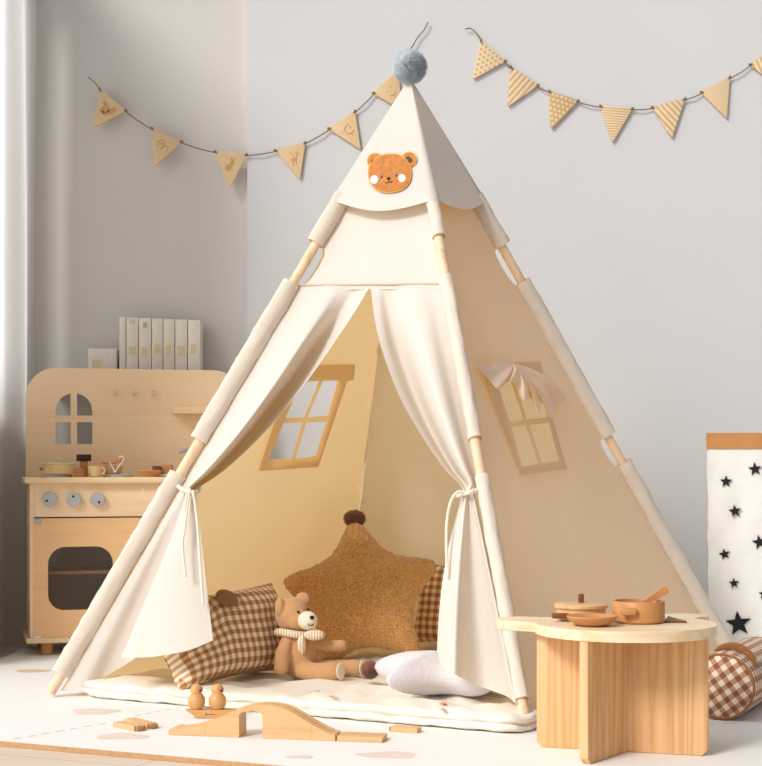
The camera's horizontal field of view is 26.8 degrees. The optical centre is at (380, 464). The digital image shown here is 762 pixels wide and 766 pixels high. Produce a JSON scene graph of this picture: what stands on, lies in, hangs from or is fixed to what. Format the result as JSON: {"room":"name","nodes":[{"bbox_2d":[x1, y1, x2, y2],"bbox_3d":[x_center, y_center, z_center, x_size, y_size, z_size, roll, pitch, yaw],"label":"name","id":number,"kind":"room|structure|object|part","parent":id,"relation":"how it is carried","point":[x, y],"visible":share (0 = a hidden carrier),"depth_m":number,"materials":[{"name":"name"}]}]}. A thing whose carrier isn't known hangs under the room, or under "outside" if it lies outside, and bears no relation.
{"room":"children's room","nodes":[
{"label":"children's room","id":0,"kind":"room"},
{"bbox_2d":[0,640,215,765],"bbox_3d":[0.100,0.645,3.750,5.000,0.050,4.300,0,0,0],"label":"floor","id":1,"kind":"structure","parent":0,"point":[9,756],"depth_m":3.37,"materials":[{"name":"laminate"}]},
{"bbox_2d":[0,643,761,765],"bbox_3d":[0.566,0.614,4.163,3.568,0.012,3.054,0,0,0],"label":"play mat","id":2,"kind":"object","parent":1,"relation":"on","point":[31,717],"visible":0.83,"depth_m":3.54,"materials":[{"name":"fabric"}]},
{"bbox_2d":[21,368,226,654],"bbox_3d":[-0.798,0.140,5.321,0.767,0.935,0.326,0,0,-15],"label":"toy kitchen","id":3,"kind":"object","parent":2,"relation":"on","point":[147,417],"visible":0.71,"depth_m":5.38,"materials":[{"name":"brown wood"}]},
{"bbox_3d":[-1.147,0.305,5.229,0.014,0.492,0.285,0,0,-15],"label":"panel","id":4,"kind":"part","parent":3,"relation":"part of","materials":[{"name":"brown wood"}]},
{"bbox_3d":[-0.799,0.559,5.324,0.759,0.016,0.316,0,0,-15],"label":"board","id":5,"kind":"part","parent":3,"relation":"part of","materials":[{"name":"beige wood"}]},
{"bbox_3d":[-1.073,0.587,5.138,0.037,0.040,0.037,0,0,-15],"label":"leg","id":6,"kind":"part","parent":3,"relation":"part of","materials":[{"name":"brown wood"}]},
{"bbox_3d":[-1.056,0.110,5.098,0.045,0.045,0.017,0,0,-15],"label":"knob","id":7,"kind":"part","parent":3,"relation":"part of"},
{"bbox_3d":[-1.057,0.035,5.210,0.100,0.008,0.100,0,0,-15],"label":"burner","id":8,"kind":"part","parent":3,"relation":"part of","materials":[{"name":"grey metal"}]},
{"bbox_2d":[39,458,76,473],"bbox_3d":[-1.046,0.004,5.213,0.112,0.052,0.112,0,0,-45],"label":"saucepan","id":9,"kind":"object","parent":3,"relation":"on","point":[59,467],"visible":0.98,"depth_m":5.17,"materials":[{"name":"beige paint"}]},
{"bbox_3d":[-1.046,-0.004,5.213,0.112,0.008,0.112,0,0,0],"label":"lid","id":10,"kind":"part","parent":9,"relation":"part of","materials":[{"name":"green paint"}]},
{"bbox_3d":[-0.983,0.111,5.117,0.045,0.045,0.017,0,0,-15],"label":"knob","id":11,"kind":"part","parent":3,"relation":"part of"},
{"bbox_2d":[74,468,83,476],"bbox_3d":[-0.974,0.024,5.162,0.032,0.030,0.020,0,0,0],"label":"block","id":12,"kind":"object","parent":3,"relation":"on","point":[78,472],"visible":0.98,"depth_m":5.15,"materials":[{"name":"brown wood"}]},
{"bbox_2d":[76,454,90,476],"bbox_3d":[-0.989,0.002,5.321,0.046,0.074,0.044,0,0,-15],"label":"coffee maker","id":13,"kind":"object","parent":3,"relation":"on","point":[83,458],"visible":0.76,"depth_m":5.30,"materials":[{"name":"brown wood"}]},
{"bbox_2d":[33,517,140,637],"bbox_3d":[-0.974,0.367,5.271,0.400,0.393,0.366,0,0,0],"label":"oven","id":14,"kind":"object","parent":3,"relation":"in","point":[112,534],"depth_m":5.12,"materials":[{"name":"wood"}]},
{"bbox_2d":[88,466,104,476],"bbox_3d":[-0.928,0.021,5.199,0.053,0.036,0.044,0,0,42],"label":"cup","id":15,"kind":"object","parent":3,"relation":"on","point":[93,471],"visible":1,"depth_m":5.18,"materials":[{"name":"beige paint"}]},
{"bbox_3d":[-0.911,0.111,5.136,0.045,0.045,0.017,0,0,-15],"label":"knob","id":16,"kind":"part","parent":3,"relation":"part of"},
{"bbox_2d":[21,477,184,483],"bbox_3d":[-0.796,0.049,5.314,0.767,0.020,0.310,0,0,-15],"label":"countertop","id":17,"kind":"structure","parent":3,"relation":"on","point":[28,480],"depth_m":5.12,"materials":[{"name":"beige wood"}]},
{"bbox_3d":[-0.764,0.113,5.193,0.707,0.106,0.016,0,0,-15],"label":"control panel","id":18,"kind":"part","parent":3,"relation":"part of","materials":[{"name":"brown wood"}]},
{"bbox_2d":[103,466,122,473],"bbox_3d":[-0.885,0.016,5.273,0.066,0.028,0.066,0,0,0],"label":"bowl","id":19,"kind":"object","parent":3,"relation":"on","point":[108,469],"visible":0.85,"depth_m":5.25,"materials":[{"name":"brown wood"}]},
{"bbox_2d":[101,456,124,472],"bbox_3d":[-0.878,-0.002,5.236,0.080,0.056,0.014,0,0,0],"label":"whisk","id":20,"kind":"object","parent":19,"relation":"in","point":[121,460],"visible":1,"depth_m":5.23,"materials":[{"name":"beige wood"}]},
{"bbox_3d":[-0.879,-0.012,5.237,0.077,0.021,0.012,0,0,0],"label":"whisk handle","id":21,"kind":"part","parent":20,"relation":"part of","materials":[{"name":"beige wood"}]},
{"bbox_3d":[-0.866,0.035,5.261,0.100,0.008,0.100,0,0,-15],"label":"burner","id":22,"kind":"part","parent":3,"relation":"part of","materials":[{"name":"grey metal"}]},
{"bbox_2d":[138,470,161,476],"bbox_3d":[-0.759,0.028,5.258,0.080,0.022,0.080,0,0,0],"label":"dish","id":23,"kind":"object","parent":3,"relation":"on","point":[145,473],"visible":1,"depth_m":5.23,"materials":[{"name":"beige wood"}]},
{"bbox_2d":[152,466,160,473],"bbox_3d":[-0.757,0.021,5.394,0.026,0.036,0.028,0,0,0],"label":"block","id":24,"kind":"object","parent":3,"relation":"on","point":[153,467],"visible":0.45,"depth_m":5.38,"materials":[{"name":"brown wood"}]},
{"bbox_2d":[161,465,172,473],"bbox_3d":[-0.725,0.019,5.418,0.040,0.040,0.028,0,0,0],"label":"block","id":25,"kind":"object","parent":3,"relation":"on","point":[165,469],"visible":0.49,"depth_m":5.40,"materials":[{"name":"brown wood"}]},
{"bbox_2d":[178,448,190,472],"bbox_3d":[-0.672,-0.009,5.468,0.046,0.097,0.014,0,0,-15],"label":"tap","id":26,"kind":"object","parent":3,"relation":"on","point":[182,450],"depth_m":5.46,"materials":[{"name":"beige wood"}]},
{"bbox_2d":[172,407,206,413],"bbox_3d":[-0.611,-0.187,5.500,0.208,0.022,0.050,0,0,-15],"label":"wall shelf","id":27,"kind":"object","parent":3,"relation":"attached to","point":[175,410],"depth_m":5.46,"materials":[{"name":"beige wood"}]},
{"bbox_2d":[113,720,145,730],"bbox_3d":[-0.578,0.602,3.688,0.030,0.012,0.095,0,0,-43],"label":"track","id":28,"kind":"object","parent":2,"relation":"on","point":[127,725],"visible":1,"depth_m":3.67,"materials":[{"name":"brown wood"}]},
{"bbox_2d":[124,717,157,728],"bbox_3d":[-0.557,0.602,3.729,0.026,0.012,0.112,0,0,-40],"label":"track","id":29,"kind":"object","parent":2,"relation":"on","point":[149,724],"visible":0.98,"depth_m":3.71,"materials":[{"name":"brown wood"}]},
{"bbox_2d":[186,708,235,717],"bbox_3d":[-0.409,0.598,3.850,0.120,0.020,0.030,0,0,0],"label":"boat","id":30,"kind":"object","parent":2,"relation":"on","point":[204,712],"visible":0.91,"depth_m":3.83,"materials":[{"name":"brown wood"}]},
{"bbox_2d":[188,684,204,709],"bbox_3d":[-0.444,0.556,3.850,0.043,0.061,0.043,0,0,-37],"label":"bird","id":31,"kind":"object","parent":30,"relation":"on","point":[196,700],"visible":1,"depth_m":3.84},
{"bbox_2d":[209,684,225,709],"bbox_3d":[-0.393,0.556,3.850,0.043,0.061,0.043,0,0,-37],"label":"bird","id":32,"kind":"object","parent":30,"relation":"on","point":[217,700],"visible":1,"depth_m":3.84},
{"bbox_2d":[168,701,340,740],"bbox_3d":[-0.284,0.571,3.590,0.386,0.074,0.056,0,0,12],"label":"bridge","id":33,"kind":"object","parent":2,"relation":"on","point":[280,720],"visible":1,"depth_m":3.56,"materials":[{"name":"brown wood"}]},
{"bbox_2d":[84,642,536,731],"bbox_3d":[0.090,0.582,4.492,1.267,0.049,1.402,0,0,28],"label":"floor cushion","id":34,"kind":"object","parent":2,"relation":"on","point":[356,698],"visible":0.29,"depth_m":3.95,"materials":[{"name":"fabric"}]},
{"bbox_2d":[162,583,281,689],"bbox_3d":[-0.414,0.450,4.265,0.167,0.247,0.480,0,0,34],"label":"cushion","id":35,"kind":"object","parent":34,"relation":"on","point":[243,622],"visible":0.77,"depth_m":4.20,"materials":[{"name":"brown fabric"}]},
{"bbox_2d":[274,592,364,679],"bbox_3d":[-0.164,0.459,4.285,0.248,0.233,0.132,0,0,0],"label":"teddy bear","id":36,"kind":"object","parent":34,"relation":"on","point":[296,652],"visible":0.97,"depth_m":4.25},
{"bbox_2d":[283,509,436,659],"bbox_3d":[-0.064,0.366,4.840,0.467,0.461,0.247,0,0,0],"label":"cushion","id":37,"kind":"object","parent":34,"relation":"on","point":[364,594],"visible":0.99,"depth_m":4.77,"materials":[{"name":"fabric"}]},
{"bbox_2d":[360,650,490,696],"bbox_3d":[0.188,0.522,4.021,0.421,0.106,0.418,0,0,-18],"label":"cushion","id":38,"kind":"object","parent":34,"relation":"on","point":[408,672],"visible":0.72,"depth_m":3.92,"materials":[{"name":"white fabric"}]},
{"bbox_2d":[415,565,444,641],"bbox_3d":[0.265,0.437,4.986,0.347,0.263,0.130,0,0,22],"label":"cushion","id":39,"kind":"object","parent":34,"relation":"on","point":[427,618],"visible":0.18,"depth_m":4.98,"materials":[{"name":"brown fabric"}]},
{"bbox_2d":[337,732,386,742],"bbox_3d":[-0.041,0.602,3.537,0.101,0.012,0.056,0,0,12],"label":"track","id":40,"kind":"object","parent":2,"relation":"on","point":[344,736],"visible":1,"depth_m":3.52,"materials":[{"name":"brown wood"}]},
{"bbox_2d":[46,48,729,725],"bbox_3d":[0.102,-0.285,4.532,1.333,1.780,1.606,0,0,31],"label":"tent","id":41,"kind":"object","parent":2,"relation":"on","point":[461,429],"visible":0.98,"depth_m":4.37,"materials":[{"name":"white fabric"}]},
{"bbox_3d":[-0.509,0.171,4.152,0.016,0.228,0.191,0,0,-5],"label":"tie cord","id":42,"kind":"part","parent":41,"relation":"part of","materials":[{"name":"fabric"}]},
{"bbox_3d":[-0.507,0.132,4.174,0.010,0.143,0.138,0,0,2],"label":"tie cord","id":43,"kind":"part","parent":41,"relation":"part of","materials":[{"name":"fabric"}]},
{"bbox_3d":[-0.513,0.062,4.282,0.061,0.032,0.112,0,0,-20],"label":"tie cord","id":44,"kind":"part","parent":41,"relation":"part of","materials":[{"name":"fabric"}]},
{"bbox_3d":[-0.473,0.208,4.135,0.007,0.286,0.210,0,0,-14],"label":"tie cord","id":45,"kind":"part","parent":41,"relation":"part of","materials":[{"name":"fabric"}]},
{"bbox_3d":[-0.247,-0.154,4.629,0.566,1.496,1.349,0,0,32],"label":"panel","id":46,"kind":"part","parent":41,"relation":"part of","materials":[{"name":"fabric"}]},
{"bbox_3d":[0.007,-0.685,4.404,0.443,0.435,0.179,0,0,26],"label":"panel","id":47,"kind":"part","parent":41,"relation":"part of","materials":[{"name":"fabric"}]},
{"bbox_3d":[0.174,0.168,3.898,0.034,0.213,0.083,0,0,39],"label":"tie cord","id":48,"kind":"part","parent":41,"relation":"part of","materials":[{"name":"fabric"}]},
{"bbox_3d":[0.205,0.069,3.940,0.071,0.026,0.040,0,0,39],"label":"tie cord","id":49,"kind":"part","parent":41,"relation":"part of","materials":[{"name":"fabric"}]},
{"bbox_2d":[477,362,566,417],"bbox_3d":[0.416,-0.203,4.370,0.086,0.151,0.474,0,0,33],"label":"window curtain","id":50,"kind":"object","parent":41,"relation":"hanging from","point":[537,381],"depth_m":4.32,"materials":[{"name":"fabric"}]},
{"bbox_3d":[0.340,-0.154,4.821,1.276,1.496,0.620,0,0,22],"label":"panel","id":51,"kind":"part","parent":41,"relation":"part of","materials":[{"name":"fabric"}]},
{"bbox_3d":[0.432,-0.154,4.421,0.597,1.495,1.388,0,0,32],"label":"panel","id":52,"kind":"part","parent":41,"relation":"part of","materials":[{"name":"fabric"}]},
{"bbox_2d":[389,725,420,732],"bbox_3d":[0.054,0.602,3.650,0.071,0.012,0.028,0,0,22],"label":"track","id":53,"kind":"object","parent":2,"relation":"on","point":[394,728],"visible":1,"depth_m":3.64,"materials":[{"name":"brown wood"}]},
{"bbox_2d":[496,613,716,763],"bbox_3d":[0.491,0.471,3.416,0.480,0.272,0.413,0,0,0],"label":"table","id":54,"kind":"object","parent":2,"relation":"on","point":[613,689],"visible":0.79,"depth_m":3.36,"materials":[{"name":"brown wood"}]},
{"bbox_2d":[551,594,607,620],"bbox_3d":[0.427,0.306,3.460,0.126,0.056,0.116,0,0,0],"label":"casserole","id":55,"kind":"object","parent":54,"relation":"on","point":[563,609],"visible":0.78,"depth_m":3.42,"materials":[{"name":"beige wood"}]},
{"bbox_3d":[0.384,0.322,3.417,0.038,0.011,0.018,0,0,0],"label":"handle","id":56,"kind":"part","parent":55,"relation":"part of","materials":[{"name":"brown wood"}]},
{"bbox_3d":[0.432,0.304,3.460,0.116,0.012,0.116,0,0,0],"label":"lid","id":57,"kind":"part","parent":55,"relation":"part of","materials":[{"name":"beige wood"}]},
{"bbox_3d":[0.432,0.288,3.460,0.012,0.019,0.012,0,0,0],"label":"lid knob","id":58,"kind":"part","parent":55,"relation":"part of","materials":[{"name":"brown wood"}]},
{"bbox_2d":[566,613,617,626],"bbox_3d":[0.440,0.324,3.335,0.106,0.021,0.106,0,0,0],"label":"plate","id":59,"kind":"object","parent":54,"relation":"on","point":[580,619],"visible":1,"depth_m":3.30,"materials":[{"name":"brown wood"}]},
{"bbox_3d":[0.511,0.482,3.389,0.020,0.251,0.348,0,0,35],"label":"leg panel","id":60,"kind":"part","parent":54,"relation":"part of","materials":[{"name":"brown wood"}]},
{"bbox_3d":[0.511,0.482,3.402,0.364,0.251,0.020,0,0,18],"label":"leg panel","id":61,"kind":"part","parent":54,"relation":"part of","materials":[{"name":"brown wood"}]},
{"bbox_2d":[612,598,664,624],"bbox_3d":[0.548,0.311,3.399,0.111,0.046,0.122,0,0,0],"label":"saucepan","id":62,"kind":"object","parent":54,"relation":"on","point":[628,611],"visible":0.97,"depth_m":3.36,"materials":[{"name":"brown wood"}]},
{"bbox_3d":[0.518,0.307,3.346,0.032,0.015,0.017,0,0,0],"label":"handle","id":63,"kind":"part","parent":62,"relation":"part of","materials":[{"name":"brown wood"}]},
{"bbox_2d":[640,586,669,602],"bbox_3d":[0.562,0.288,3.408,0.110,0.057,0.024,0,0,-5],"label":"spoon","id":64,"kind":"object","parent":62,"relation":"in","point":[660,593],"visible":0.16,"depth_m":3.41,"materials":[{"name":"brown wood"}]},
{"bbox_2d":[664,616,686,622],"bbox_3d":[0.625,0.333,3.451,0.048,0.004,0.118,0,0,0],"label":"spatula","id":65,"kind":"object","parent":54,"relation":"on","point":[668,619],"visible":1,"depth_m":3.40,"materials":[{"name":"beige wood"}]},
{"bbox_2d":[706,433,761,641],"bbox_3d":[1.266,0.251,5.292,0.370,0.711,0.244,0,0,13],"label":"paper bag","id":66,"kind":"object","parent":2,"relation":"on","point":[734,460],"visible":0.81,"depth_m":5.20,"materials":[{"name":"white paper"}]},
{"bbox_2d":[709,637,761,719],"bbox_3d":[0.896,0.518,3.991,0.161,0.179,0.424,0,0,25],"label":"bolster","id":67,"kind":"object","parent":2,"relation":"on","point":[735,668],"visible":0.85,"depth_m":3.80,"materials":[{"name":"brown fabric"}]},
{"bbox_3d":[0.809,0.527,3.804,0.152,0.152,0.011,0,0,25],"label":"panel","id":68,"kind":"part","parent":67,"relation":"part of","materials":[{"name":"brown fabric"}]},
{"bbox_2d":[34,0,761,609],"bbox_3d":[0.550,-0.730,5.780,4.100,2.700,0.120,0,0,0],"label":"wall","id":69,"kind":"structure","parent":0,"point":[642,247],"depth_m":5.72,"materials":[{"name":"white paint"}]},
{"bbox_2d":[88,22,427,186],"bbox_3d":[-0.438,-1.286,5.708,1.216,0.590,0.014,0,0,0],"label":"bunting","id":70,"kind":"object","parent":69,"relation":"attached to","point":[107,108],"visible":0.95,"depth_m":5.71},
{"bbox_2d":[465,28,761,141],"bbox_3d":[0.863,-1.357,5.708,1.127,0.406,0.014,0,0,0],"label":"bunting","id":71,"kind":"object","parent":69,"relation":"attached to","point":[668,114],"visible":1,"depth_m":5.71},
{"bbox_3d":[-0.860,-0.293,5.690,0.680,0.025,0.140,0,0,0],"label":"trim","id":72,"kind":"structure","parent":69,"relation":"attached to","visible":0},
{"bbox_2d":[88,349,118,368],"bbox_3d":[-0.982,-0.358,5.684,0.100,0.104,0.101,0,0,0],"label":"storage box","id":73,"kind":"object","parent":72,"relation":"on","point":[97,358],"visible":0.47,"depth_m":5.63,"materials":[{"name":"white cardboard"}]},
{"bbox_2d":[119,317,125,368],"bbox_3d":[-0.910,-0.414,5.688,0.022,0.215,0.105,0,0,0],"label":"book","id":74,"kind":"object","parent":72,"relation":"on","point":[122,320],"visible":0.42,"depth_m":5.63,"materials":[{"name":"white paper"}]},
{"bbox_2d":[126,318,138,368],"bbox_3d":[-0.876,-0.413,5.687,0.042,0.214,0.106,0,0,0],"label":"book","id":75,"kind":"object","parent":72,"relation":"on","point":[132,324],"visible":0.56,"depth_m":5.63,"materials":[{"name":"white paper"}]},
{"bbox_2d":[139,318,151,368],"bbox_3d":[-0.831,-0.412,5.687,0.043,0.212,0.106,0,0,0],"label":"book","id":76,"kind":"object","parent":72,"relation":"on","point":[145,324],"visible":0.55,"depth_m":5.63,"materials":[{"name":"white paper"}]},
{"bbox_2d":[152,319,162,369],"bbox_3d":[-0.788,-0.411,5.687,0.038,0.210,0.106,0,0,0],"label":"book","id":77,"kind":"object","parent":72,"relation":"on","point":[157,324],"visible":0.51,"depth_m":5.63,"materials":[{"name":"beige paper"}]},
{"bbox_2d":[163,319,174,369],"bbox_3d":[-0.747,-0.410,5.687,0.039,0.208,0.106,0,0,0],"label":"book","id":78,"kind":"object","parent":72,"relation":"on","point":[168,324],"visible":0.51,"depth_m":5.63,"materials":[{"name":"beige paper"}]},
{"bbox_2d":[175,320,187,369],"bbox_3d":[-0.704,-0.409,5.687,0.042,0.206,0.106,0,0,0],"label":"book","id":79,"kind":"object","parent":72,"relation":"on","point":[181,326],"visible":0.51,"depth_m":5.63,"materials":[{"name":"white paper"}]},
{"bbox_2d":[188,320,202,369],"bbox_3d":[-0.659,-0.408,5.687,0.043,0.205,0.106,0,0,0],"label":"book","id":80,"kind":"object","parent":72,"relation":"on","point":[195,327],"visible":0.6,"depth_m":5.63,"materials":[{"name":"white paper"}]},
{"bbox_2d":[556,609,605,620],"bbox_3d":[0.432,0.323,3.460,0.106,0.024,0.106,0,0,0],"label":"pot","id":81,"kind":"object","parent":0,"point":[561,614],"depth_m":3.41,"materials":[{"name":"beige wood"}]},
{"bbox_3d":[-1.420,-0.730,5.200,0.120,2.700,1.120,0,0,0],"label":"wall","id":82,"kind":"structure","parent":0,"visible":0},
{"bbox_2d":[0,0,36,643],"bbox_3d":[-1.258,-0.646,5.200,0.069,2.492,1.000,0,0,2],"label":"curtain","id":83,"kind":"object","parent":82,"relation":"hanging from","point":[17,17],"visible":0.91,"depth_m":5.46,"materials":[{"name":"white fabric"}]}
]}

